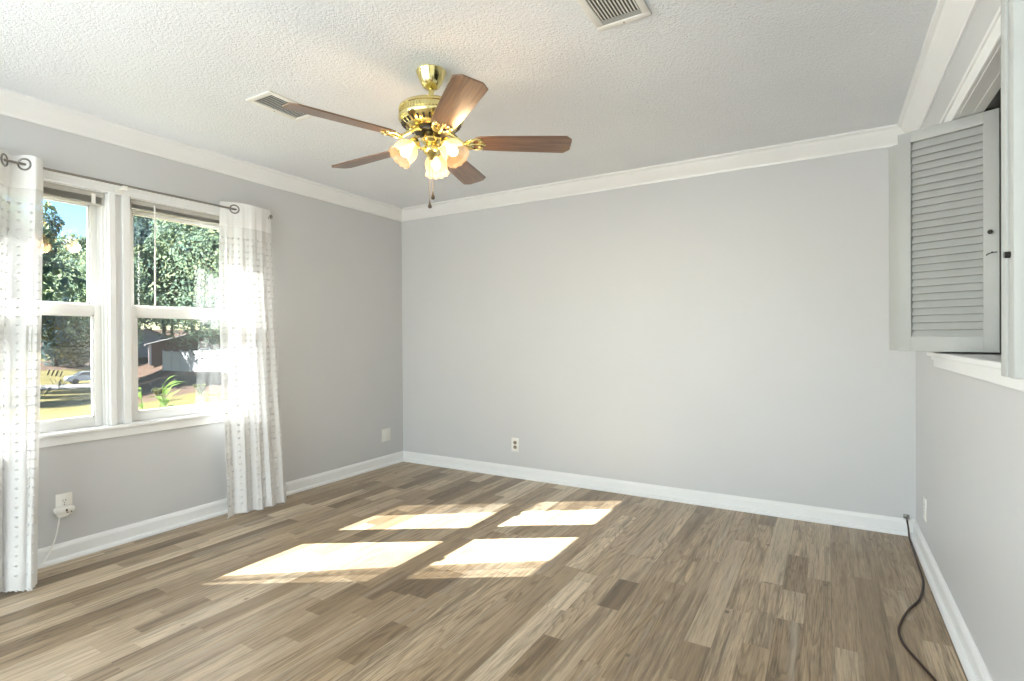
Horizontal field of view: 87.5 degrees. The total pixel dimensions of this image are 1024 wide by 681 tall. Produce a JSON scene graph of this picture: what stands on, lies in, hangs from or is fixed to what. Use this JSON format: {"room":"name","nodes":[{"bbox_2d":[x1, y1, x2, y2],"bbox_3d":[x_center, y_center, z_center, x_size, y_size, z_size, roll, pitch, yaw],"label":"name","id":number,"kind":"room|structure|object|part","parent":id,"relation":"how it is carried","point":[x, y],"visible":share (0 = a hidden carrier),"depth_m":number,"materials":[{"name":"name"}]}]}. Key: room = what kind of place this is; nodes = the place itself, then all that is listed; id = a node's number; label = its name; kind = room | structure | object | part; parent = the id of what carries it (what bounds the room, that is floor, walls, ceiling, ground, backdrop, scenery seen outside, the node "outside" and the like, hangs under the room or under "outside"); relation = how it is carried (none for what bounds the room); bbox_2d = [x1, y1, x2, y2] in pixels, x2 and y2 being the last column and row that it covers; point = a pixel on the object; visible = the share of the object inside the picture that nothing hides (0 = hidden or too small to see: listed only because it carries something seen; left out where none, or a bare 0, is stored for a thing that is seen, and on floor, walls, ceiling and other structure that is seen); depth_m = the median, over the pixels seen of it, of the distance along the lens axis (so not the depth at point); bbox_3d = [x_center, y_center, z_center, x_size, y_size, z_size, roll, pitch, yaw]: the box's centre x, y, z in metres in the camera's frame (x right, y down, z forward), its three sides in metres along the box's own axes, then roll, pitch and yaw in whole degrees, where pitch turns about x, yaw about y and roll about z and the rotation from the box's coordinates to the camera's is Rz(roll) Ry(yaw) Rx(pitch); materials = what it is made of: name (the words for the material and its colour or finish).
{"room":"empty living room","nodes":[
{"label":"empty living room","id":0,"kind":"room"},
{"bbox_2d":[0,114,402,548],"bbox_3d":[-2.564,-0.025,2.869,0.150,2.440,5.600,0,0,31],"label":"wall","id":1,"kind":"structure","parent":0,"point":[337,269],"depth_m":4.14,"materials":[{"name":"paint"}]},
{"bbox_2d":[37,505,74,568],"bbox_3d":[-2.467,1.047,2.793,0.050,0.296,0.316,0,0,24],"label":"power adapter","id":2,"kind":"object","parent":1,"relation":"attached to","point":[64,511],"visible":0.79,"depth_m":2.87,"materials":[{"name":"white plastic"}]},
{"bbox_2d":[56,492,71,516],"bbox_3d":[-2.441,0.892,2.917,0.008,0.120,0.074,0,0,31],"label":"wall outlet","id":3,"kind":"object","parent":1,"relation":"attached to","point":[64,499],"visible":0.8,"depth_m":2.92,"materials":[{"name":"white plastic"}]},
{"bbox_2d":[60,498,67,503],"bbox_3d":[-2.439,0.873,2.916,0.003,0.028,0.034,0,0,31],"label":"receptacle","id":4,"kind":"object","parent":3,"relation":"attached to","point":[62,500],"depth_m":2.91,"materials":[{"name":"white plastic"}]},
{"bbox_2d":[39,180,108,432],"bbox_3d":[-2.593,-0.185,2.820,0.141,1.362,0.757,0,0,31],"label":"window","id":5,"kind":"structure","parent":1,"relation":"in","point":[96,306],"depth_m":3.10,"materials":[{"name":"plastic"}]},
{"bbox_3d":[-2.616,-0.500,2.830,0.035,0.696,0.725,0,0,31],"label":"sash","id":6,"kind":"part","parent":5,"relation":"part of","materials":[{"name":"plastic"}]},
{"bbox_3d":[-2.577,0.146,2.812,0.035,0.696,0.725,0,0,31],"label":"sash","id":7,"kind":"part","parent":5,"relation":"part of","materials":[{"name":"plastic"}]},
{"bbox_2d":[43,182,102,205],"bbox_3d":[-2.548,-0.811,2.790,0.030,0.073,0.710,0,0,31],"label":"mini blind","id":8,"kind":"object","parent":5,"relation":"attached to","point":[51,190],"visible":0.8,"depth_m":2.97,"materials":[{"name":"white plastic"}]},
{"bbox_3d":[-2.550,-0.779,2.791,0.024,0.009,0.702,0,0,31],"label":"rail","id":9,"kind":"part","parent":8,"relation":"part of","materials":[{"name":"white plastic"}]},
{"bbox_2d":[39,410,223,447],"bbox_3d":[-2.359,0.529,3.168,0.187,0.072,1.835,0,0,31],"label":"trim","id":10,"kind":"structure","parent":1,"relation":"attached to","point":[75,435],"depth_m":3.16,"materials":[{"name":"paint"}]},
{"bbox_2d":[44,170,219,424],"bbox_3d":[-2.368,-0.208,3.167,0.166,1.402,1.765,0,0,31],"label":"trim","id":11,"kind":"structure","parent":1,"relation":"attached to","point":[118,206],"depth_m":3.15,"materials":[{"name":"paint"}]},
{"bbox_2d":[3,159,272,218],"bbox_3d":[-2.290,-0.885,3.095,0.097,0.065,1.973,0,0,31],"label":"curtain rod","id":12,"kind":"object","parent":1,"relation":"attached to","point":[123,187],"visible":0.82,"depth_m":3.12,"materials":[{"name":"silver metal"}]},
{"bbox_2d":[0,149,43,592],"bbox_3d":[-2.489,0.125,2.467,0.312,2.132,0.613,0,0,31],"label":"sheer curtain","id":13,"kind":"object","parent":12,"relation":"hanging from","point":[21,186],"visible":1,"depth_m":2.65,"materials":[{"name":"white fabric"}]},
{"bbox_2d":[219,201,286,517],"bbox_3d":[-1.790,0.114,3.746,0.159,2.131,0.472,0,0,36],"label":"sheer curtain","id":14,"kind":"object","parent":12,"relation":"hanging from","point":[254,458],"visible":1,"depth_m":3.72,"materials":[{"name":"white fabric"}]},
{"bbox_2d":[130,197,222,421],"bbox_3d":[-2.165,-0.191,3.545,0.141,1.362,0.729,0,0,31],"label":"window","id":15,"kind":"structure","parent":1,"relation":"in","point":[137,311],"depth_m":3.38,"materials":[{"name":"plastic"}]},
{"bbox_2d":[130,199,218,307],"bbox_3d":[-2.116,-0.529,3.509,0.041,0.648,0.685,0,0,31],"label":"mini blind","id":16,"kind":"object","parent":15,"relation":"attached to","point":[137,205],"visible":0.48,"depth_m":3.38,"materials":[{"name":"white plastic"}]},
{"bbox_3d":[-2.124,-0.799,3.512,0.024,0.009,0.677,0,0,31],"label":"rail","id":17,"kind":"part","parent":16,"relation":"part of","materials":[{"name":"white plastic"}]},
{"bbox_3d":[-2.187,-0.506,3.555,0.035,0.696,0.697,0,0,31],"label":"sash","id":18,"kind":"part","parent":15,"relation":"part of","materials":[{"name":"plastic"}]},
{"bbox_3d":[-2.148,0.140,3.537,0.035,0.696,0.697,0,0,31],"label":"sash","id":19,"kind":"part","parent":15,"relation":"part of","materials":[{"name":"plastic"}]},
{"bbox_2d":[0,87,401,221],"bbox_3d":[-2.466,-1.194,2.802,0.093,0.102,5.600,0,0,31],"label":"trim","id":20,"kind":"structure","parent":1,"relation":"attached to","point":[13,104],"depth_m":3.34,"materials":[{"name":"paint"}]},
{"bbox_2d":[37,451,402,568],"bbox_3d":[-2.478,1.147,2.828,0.035,0.095,5.600,0,0,31],"label":"baseboard","id":21,"kind":"structure","parent":1,"relation":"attached to","point":[75,548],"depth_m":3.36,"materials":[{"name":"paint"}]},
{"bbox_2d":[382,428,390,441],"bbox_3d":[-1.185,0.889,5.043,0.007,0.120,0.114,0,0,31],"label":"blank wall plate","id":22,"kind":"object","parent":1,"relation":"attached to","point":[386,433],"visible":1,"depth_m":5.04,"materials":[{"name":"white plastic"}]},
{"bbox_2d":[0,0,937,207],"bbox_3d":[-0.764,-1.320,1.795,4.350,0.140,5.900,0,0,31],"label":"ceiling","id":23,"kind":"structure","parent":0,"point":[687,79],"depth_m":2.50,"materials":[{"name":"white paint"}]},
{"bbox_2d":[245,90,313,121],"bbox_3d":[-1.215,-1.247,2.858,0.200,0.011,0.320,0,0,31],"label":"ceiling vent","id":24,"kind":"object","parent":23,"relation":"in","point":[270,100],"visible":0.7,"depth_m":2.82,"materials":[{"name":"metal"}]},
{"bbox_3d":[-1.215,-1.252,2.858,0.144,0.001,0.264,0,0,31],"label":"duct shadow plate","id":25,"kind":"part","parent":24,"relation":"part of","materials":[{"name":"white metal"}]},
{"bbox_2d":[282,64,571,207],"bbox_3d":[-0.411,-0.937,2.527,1.222,0.637,1.269,0,0,31],"label":"ceiling fan","id":26,"kind":"object","parent":23,"relation":"hanging from","point":[432,118],"visible":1,"depth_m":2.44,"materials":[{"name":"brown wood"}]},
{"bbox_3d":[-0.705,-0.921,2.230,0.460,0.006,0.138,-1,12,-39],"label":"blade","id":27,"kind":"part","parent":26,"relation":"part of","materials":[{"name":"brown wood"}]},
{"bbox_3d":[-0.733,-0.923,2.728,0.460,0.006,0.138,0,12,33],"label":"blade","id":28,"kind":"part","parent":26,"relation":"part of","materials":[{"name":"brown wood"}]},
{"bbox_3d":[-0.499,-0.852,2.432,0.127,0.136,0.131,0,0,31],"label":"lamp shade","id":29,"kind":"part","parent":26,"relation":"part of","materials":[{"name":"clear glass"}]},
{"bbox_3d":[-0.444,-0.906,2.465,0.060,0.052,0.076,0,0,31],"label":"lamp arm","id":30,"kind":"part","parent":26,"relation":"part of","materials":[{"name":"gold metal"}]},
{"bbox_3d":[-0.374,-0.853,2.639,0.126,0.136,0.131,0,0,31],"label":"lamp shade","id":31,"kind":"part","parent":26,"relation":"part of","materials":[{"name":"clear glass"}]},
{"bbox_3d":[-0.316,-0.906,2.459,0.080,0.052,0.055,0,0,31],"label":"lamp arm","id":32,"kind":"part","parent":26,"relation":"part of","materials":[{"name":"gold metal"}]},
{"bbox_3d":[-0.279,-0.874,2.437,0.071,0.076,0.049,0,0,31],"label":"bulb","id":33,"kind":"part","parent":26,"relation":"part of","materials":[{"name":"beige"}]},
{"bbox_3d":[-0.262,-0.853,2.425,0.135,0.136,0.122,0,0,31],"label":"lamp shade","id":34,"kind":"part","parent":26,"relation":"part of","materials":[{"name":"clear glass"}]},
{"bbox_3d":[-0.222,-0.923,2.102,0.138,0.007,0.460,12,-4,-21],"label":"blade","id":35,"kind":"part","parent":26,"relation":"part of","materials":[{"name":"brown wood"}]},
{"bbox_3d":[-0.267,-0.926,2.909,0.138,0.006,0.460,-13,-3,15],"label":"blade","id":36,"kind":"part","parent":26,"relation":"part of","materials":[{"name":"brown wood"}]},
{"bbox_3d":[0.049,-0.926,2.522,0.460,0.006,0.138,0,-12,-3],"label":"blade","id":37,"kind":"part","parent":26,"relation":"part of","materials":[{"name":"brown wood"}]},
{"bbox_2d":[576,0,651,30],"bbox_3d":[0.363,-1.252,1.972,0.215,0.011,0.330,0,0,31],"label":"ceiling vent","id":38,"kind":"object","parent":23,"relation":"in","point":[605,14],"visible":1,"depth_m":2.04,"materials":[{"name":"metal"}]},
{"bbox_3d":[0.363,-1.257,1.972,0.159,0.001,0.274,0,0,31],"label":"duct shadow plate","id":39,"kind":"part","parent":38,"relation":"part of","materials":[{"name":"white metal"}]},
{"bbox_3d":[0.425,-1.254,2.076,0.155,0.003,0.027,0,0,31],"label":"damper plate","id":40,"kind":"part","parent":38,"relation":"part of","materials":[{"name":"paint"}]},
{"bbox_2d":[0,462,967,680],"bbox_3d":[-0.749,1.250,1.807,4.350,0.120,5.900,0,0,31],"label":"floor","id":41,"kind":"structure","parent":0,"point":[402,571],"depth_m":2.46,"materials":[{"name":"wood"}]},
{"bbox_2d":[897,514,936,680],"bbox_3d":[1.749,1.112,2.333,0.138,0.122,2.157,0,0,33],"label":"coaxial cable","id":42,"kind":"object","parent":41,"relation":"on","point":[906,516],"visible":1,"depth_m":2.32,"materials":[{"name":"black plastic"}]},
{"bbox_2d":[401,147,915,519],"bbox_3d":[0.707,-0.050,4.276,4.350,2.440,0.150,0,0,31],"label":"wall","id":43,"kind":"structure","parent":0,"point":[726,332],"depth_m":3.88,"materials":[{"name":"paint"}]},
{"bbox_2d":[511,438,518,451],"bbox_3d":[0.027,0.895,4.593,0.074,0.120,0.008,0,0,31],"label":"wall outlet","id":44,"kind":"object","parent":43,"relation":"attached to","point":[514,441],"visible":1,"depth_m":4.59,"materials":[{"name":"white plastic"}]},
{"bbox_2d":[402,124,904,221],"bbox_3d":[0.634,-1.218,4.169,4.040,0.102,0.093,0,0,31],"label":"trim","id":45,"kind":"structure","parent":43,"relation":"attached to","point":[884,136],"depth_m":3.83,"materials":[{"name":"paint"}]},
{"bbox_2d":[403,451,914,535],"bbox_3d":[0.662,1.123,4.204,4.040,0.095,0.035,0,0,31],"label":"baseboard","id":46,"kind":"structure","parent":43,"relation":"attached to","point":[843,518],"depth_m":3.85,"materials":[{"name":"paint"}]},
{"bbox_2d":[916,0,1023,680],"bbox_3d":[1.048,-0.036,0.735,0.160,2.440,5.600,0,0,31],"label":"wall","id":47,"kind":"structure","parent":0,"point":[970,430],"depth_m":1.89,"materials":[{"name":"paint"}]},
{"bbox_2d":[889,293,889,349],"bbox_3d":[1.908,-0.421,2.422,0.333,0.931,0.026,0,0,22],"label":"shutter","id":48,"kind":"object","parent":47,"relation":"attached to","point":[889,293],"depth_m":2.49,"materials":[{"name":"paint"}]},
{"bbox_2d":[889,144,897,349],"bbox_3d":[1.799,-0.420,2.301,0.026,0.931,0.333,0,0,-20],"label":"shutter","id":49,"kind":"object","parent":47,"relation":"attached to","point":[893,150],"depth_m":2.43,"materials":[{"name":"paint"}]},
{"bbox_2d":[923,496,926,521],"bbox_3d":[2.215,0.902,2.870,0.008,0.120,0.074,0,0,31],"label":"wall outlet","id":50,"kind":"object","parent":47,"relation":"attached to","point":[924,498],"visible":1,"depth_m":2.86,"materials":[{"name":"white plastic"}]},
{"bbox_2d":[898,0,978,132],"bbox_3d":[0.932,-1.205,0.794,0.093,0.102,5.600,0,0,31],"label":"trim","id":51,"kind":"structure","parent":47,"relation":"attached to","point":[950,20],"depth_m":2.29,"materials":[{"name":"paint"}]},
{"bbox_2d":[910,520,992,680],"bbox_3d":[0.971,1.137,0.790,0.035,0.095,5.600,0,0,31],"label":"baseboard","id":52,"kind":"structure","parent":47,"relation":"attached to","point":[975,669],"depth_m":2.19,"materials":[{"name":"paint"}]},
{"bbox_2d":[939,5,1000,123],"bbox_3d":[1.445,-0.447,1.589,0.023,1.019,2.156,0,0,31],"label":"trim","id":53,"kind":"structure","parent":47,"relation":"attached to","point":[991,41],"depth_m":1.80,"materials":[{"name":"paint"}]},
{"bbox_2d":[927,352,1023,391],"bbox_3d":[1.508,0.095,1.556,0.202,0.072,2.240,0,0,31],"label":"trim","id":54,"kind":"structure","parent":47,"relation":"attached to","point":[986,366],"depth_m":1.81,"materials":[{"name":"paint"}]},
{"bbox_2d":[957,44,1000,118],"bbox_3d":[1.523,-0.414,1.543,0.161,0.952,2.020,0,0,31],"label":"trim","id":55,"kind":"structure","parent":47,"relation":"attached to","point":[988,85],"depth_m":1.89,"materials":[{"name":"paint"}]},
{"bbox_2d":[889,108,1000,352],"bbox_3d":[1.823,-0.420,2.277,0.340,0.931,0.412,0,0,31],"label":"louvered shutter","id":56,"kind":"object","parent":55,"relation":"attached to","point":[945,178],"visible":0.99,"depth_m":2.17,"materials":[{"name":"paint"}]},
{"bbox_2d":[1001,0,1023,378],"bbox_3d":[0.917,-0.408,0.755,0.345,0.931,0.078,0,0,31],"label":"louvered shutter","id":57,"kind":"object","parent":55,"relation":"attached to","point":[1012,11],"visible":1,"depth_m":0.81,"materials":[{"name":"paint"}]},
{"bbox_2d":[984,88,1000,111],"bbox_3d":[1.553,-0.888,1.522,0.085,0.004,1.992,0,0,31],"label":"trim","id":58,"kind":"structure","parent":47,"relation":"attached to","point":[995,103],"depth_m":2.00,"materials":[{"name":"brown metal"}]},
{"bbox_2d":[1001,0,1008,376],"bbox_3d":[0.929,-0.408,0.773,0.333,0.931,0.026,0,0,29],"label":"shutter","id":59,"kind":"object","parent":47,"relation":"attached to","point":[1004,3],"depth_m":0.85,"materials":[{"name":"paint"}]},
{"label":"outside","id":60,"kind":"structure","parent":0,"visible":0},
{"bbox_2d":[40,330,222,420],"bbox_3d":[-131.017,-0.843,256.617,479.162,11.384,610.552,0,0,31],"label":"ground","id":61,"kind":"structure","parent":60,"point":[73,400],"depth_m":31.93,"materials":[{"name":"grass"},{"name":"soil"}]},
{"bbox_2d":[42,284,45,300],"bbox_3d":[-30.089,-3.286,25.586,10.728,14.472,11.402,0,0,31],"label":"tree","id":62,"kind":"object","parent":61,"relation":"on","point":[43,286],"visible":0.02,"depth_m":29.26,"materials":[{"name":"green plant"}]},
{"bbox_2d":[40,385,52,397],"bbox_3d":[-29.905,3.275,34.062,1.208,0.797,0.993,0,0,11],"label":"shrub","id":63,"kind":"object","parent":61,"relation":"on","point":[49,388],"visible":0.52,"depth_m":34.12,"materials":[{"name":"green plant"}]},
{"bbox_2d":[42,245,54,293],"bbox_3d":[-51.458,-4.057,52.178,9.681,18.557,12.896,0,0,-21],"label":"tree","id":64,"kind":"object","parent":61,"relation":"on","point":[50,278],"visible":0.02,"depth_m":55.59,"materials":[{"name":"green plant"}]},
{"bbox_2d":[43,222,70,260],"bbox_3d":[-104.440,-13.481,112.316,17.049,30.250,17.141,0,0,31],"label":"tree","id":65,"kind":"object","parent":61,"relation":"on","point":[50,231],"visible":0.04,"depth_m":114.43,"materials":[{"name":"green plant"}]},
{"bbox_2d":[43,211,76,278],"bbox_3d":[-104.283,-13.848,120.980,14.813,30.216,16.088,0,0,31],"label":"tree","id":66,"kind":"object","parent":61,"relation":"on","point":[49,221],"visible":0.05,"depth_m":119.77,"materials":[{"name":"green plant"}]},
{"bbox_2d":[54,378,68,389],"bbox_3d":[-43.935,4.244,52.076,1.555,1.146,1.330,0,0,-2],"label":"shrub","id":67,"kind":"object","parent":61,"relation":"on","point":[60,382],"visible":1,"depth_m":52.05,"materials":[{"name":"green plant"}]},
{"bbox_2d":[48,255,77,292],"bbox_3d":[-86.678,-6.915,103.293,13.802,19.111,13.721,0,0,31],"label":"tree","id":68,"kind":"object","parent":61,"relation":"on","point":[52,274],"visible":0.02,"depth_m":100.52,"materials":[{"name":"green plant"}]},
{"bbox_2d":[42,200,86,302],"bbox_3d":[-36.689,-3.572,36.236,10.068,15.516,12.580,0,0,31],"label":"tree","id":69,"kind":"object","parent":61,"relation":"on","point":[55,265],"visible":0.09,"depth_m":38.67,"materials":[{"name":"green plant"}]},
{"bbox_2d":[41,315,90,366],"bbox_3d":[-68.769,-0.545,83.910,9.648,10.621,10.844,0,0,31],"label":"tree","id":70,"kind":"object","parent":61,"relation":"on","point":[81,353],"visible":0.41,"depth_m":81.96,"materials":[{"name":"green plant"}]},
{"bbox_2d":[41,292,90,365],"bbox_3d":[-71.568,-1.714,83.920,14.283,12.873,12.532,0,0,31],"label":"tree","id":71,"kind":"object","parent":61,"relation":"on","point":[46,349],"visible":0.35,"depth_m":81.39,"materials":[{"name":"green plant"}]},
{"bbox_2d":[50,231,86,296],"bbox_3d":[-76.799,-8.067,96.588,13.856,23.021,12.859,0,0,31],"label":"tree","id":72,"kind":"object","parent":61,"relation":"on","point":[83,241],"visible":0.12,"depth_m":94.74,"materials":[{"name":"green plant"}]},
{"bbox_2d":[63,371,90,383],"bbox_3d":[-52.274,4.502,66.020,1.760,1.450,4.500,0,0,40],"label":"car","id":73,"kind":"object","parent":61,"relation":"on","point":[81,375],"visible":0.59,"depth_m":64.83,"materials":[{"name":"silver metal"}]},
{"bbox_2d":[65,224,139,266],"bbox_3d":[-82.543,-11.581,109.751,17.678,27.930,16.457,0,0,31],"label":"tree","id":74,"kind":"object","parent":61,"relation":"on","point":[134,224],"visible":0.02,"depth_m":105.03,"materials":[{"name":"green plant"}]},
{"bbox_2d":[52,244,166,346],"bbox_3d":[-43.103,-2.766,57.955,9.510,15.830,9.838,0,0,-13],"label":"tree","id":75,"kind":"object","parent":61,"relation":"on","point":[137,301],"visible":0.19,"depth_m":57.27,"materials":[{"name":"green plant"}]},
{"bbox_2d":[81,217,179,328],"bbox_3d":[-74.225,-12.203,104.140,16.957,30.010,17.630,0,0,31],"label":"tree","id":76,"kind":"object","parent":61,"relation":"on","point":[134,220],"visible":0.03,"depth_m":103.58,"materials":[{"name":"green plant"}]},
{"bbox_2d":[138,328,171,356],"bbox_3d":[-63.272,0.329,92.002,11.676,4.780,12.313,0,0,31],"label":"house","id":77,"kind":"structure","parent":61,"relation":"on","point":[150,335],"depth_m":88.92,"materials":[{"name":"grey"}]},
{"bbox_2d":[151,387,164,395],"bbox_3d":[-11.229,1.653,17.004,0.422,0.330,0.483,0,0,31],"label":"shrub","id":78,"kind":"object","parent":61,"relation":"on","point":[155,391],"visible":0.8,"depth_m":16.97,"materials":[{"name":"green plant"}]},
{"bbox_2d":[138,375,181,409],"bbox_3d":[-2.827,1.032,4.205,0.501,1.523,0.407,-1,0,-37],"label":"leafy plant","id":79,"kind":"object","parent":61,"relation":"on","point":[164,401],"visible":0.12,"depth_m":4.19,"materials":[{"name":"green plant"}]},
{"bbox_3d":[-2.859,1.069,4.206,0.228,1.449,0.156,0,0,-27],"label":"stem","id":80,"kind":"part","parent":79,"relation":"part of","materials":[{"name":"green plant"}]},
{"bbox_2d":[133,215,190,334],"bbox_3d":[-75.622,-15.806,116.637,22.628,32.608,21.734,0,0,31],"label":"tree","id":81,"kind":"object","parent":61,"relation":"on","point":[144,228],"visible":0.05,"depth_m":110.58,"materials":[{"name":"green plant"}]},
{"bbox_2d":[154,276,172,334],"bbox_3d":[-79.402,-10.172,124.046,15.836,20.009,14.844,0,0,31],"label":"tree","id":82,"kind":"object","parent":61,"relation":"on","point":[156,323],"visible":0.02,"depth_m":122.15,"materials":[{"name":"green plant"}]},
{"bbox_2d":[134,218,219,331],"bbox_3d":[-63.306,-13.116,103.675,19.185,29.908,17.211,0,0,31],"label":"tree","id":83,"kind":"object","parent":61,"relation":"on","point":[162,234],"visible":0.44,"depth_m":99.34,"materials":[{"name":"green plant"}]},
{"bbox_2d":[139,226,219,360],"bbox_3d":[-15.095,-2.397,29.624,9.507,9.602,8.262,0,0,34],"label":"tree","id":84,"kind":"object","parent":61,"relation":"on","point":[215,277],"visible":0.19,"depth_m":28.37,"materials":[{"name":"green plant"}]},
{"bbox_2d":[144,329,220,364],"bbox_3d":[-43.459,0.780,76.004,14.400,4.680,10.000,-1,0,-35],"label":"house","id":85,"kind":"structure","parent":61,"relation":"on","point":[155,348],"depth_m":70.22,"materials":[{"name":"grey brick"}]},
{"bbox_2d":[162,348,220,371],"bbox_3d":[-30.269,2.009,51.042,13.842,2.561,0.128,0,0,35],"label":"fence","id":86,"kind":"object","parent":61,"relation":"on","point":[172,360],"visible":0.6,"depth_m":51.38,"materials":[{"name":"white wood"}]},
{"bbox_3d":[-35.056,2.077,54.438,1.875,1.950,0.040,0,0,35],"label":"fence panel","id":87,"kind":"part","parent":86,"relation":"part of","materials":[{"name":"grey wood"}]},
{"bbox_3d":[-33.445,2.071,53.295,1.875,1.954,0.040,0,0,35],"label":"fence panel","id":88,"kind":"part","parent":86,"relation":"part of","materials":[{"name":"grey wood"}]},
{"bbox_3d":[-31.834,2.035,52.152,1.875,2.009,0.040,0,0,35],"label":"fence panel","id":89,"kind":"part","parent":86,"relation":"part of","materials":[{"name":"grey wood"}]},
{"bbox_3d":[-30.223,1.972,51.009,1.875,2.009,0.040,0,0,35],"label":"fence panel","id":90,"kind":"part","parent":86,"relation":"part of","materials":[{"name":"white wood"}]},
{"bbox_3d":[-28.612,1.908,49.866,1.875,2.009,0.040,0,0,35],"label":"fence panel","id":91,"kind":"part","parent":86,"relation":"part of","materials":[{"name":"white wood"}]},
{"bbox_3d":[-27.001,1.845,48.723,1.875,2.009,0.040,0,0,35],"label":"fence panel","id":92,"kind":"part","parent":86,"relation":"part of","materials":[{"name":"white wood"}]},
{"bbox_2d":[192,383,206,394],"bbox_3d":[-10.508,1.633,17.997,0.449,0.376,0.554,0,0,-31],"label":"shrub","id":93,"kind":"object","parent":61,"relation":"on","point":[197,387],"visible":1,"depth_m":17.95,"materials":[{"name":"green plant"}]},
{"bbox_2d":[187,227,218,304],"bbox_3d":[-61.157,-14.506,112.520,19.882,31.708,17.953,0,0,31],"label":"tree","id":94,"kind":"object","parent":61,"relation":"on","point":[199,227],"visible":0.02,"depth_m":106.84,"materials":[{"name":"green plant"}]}
]}

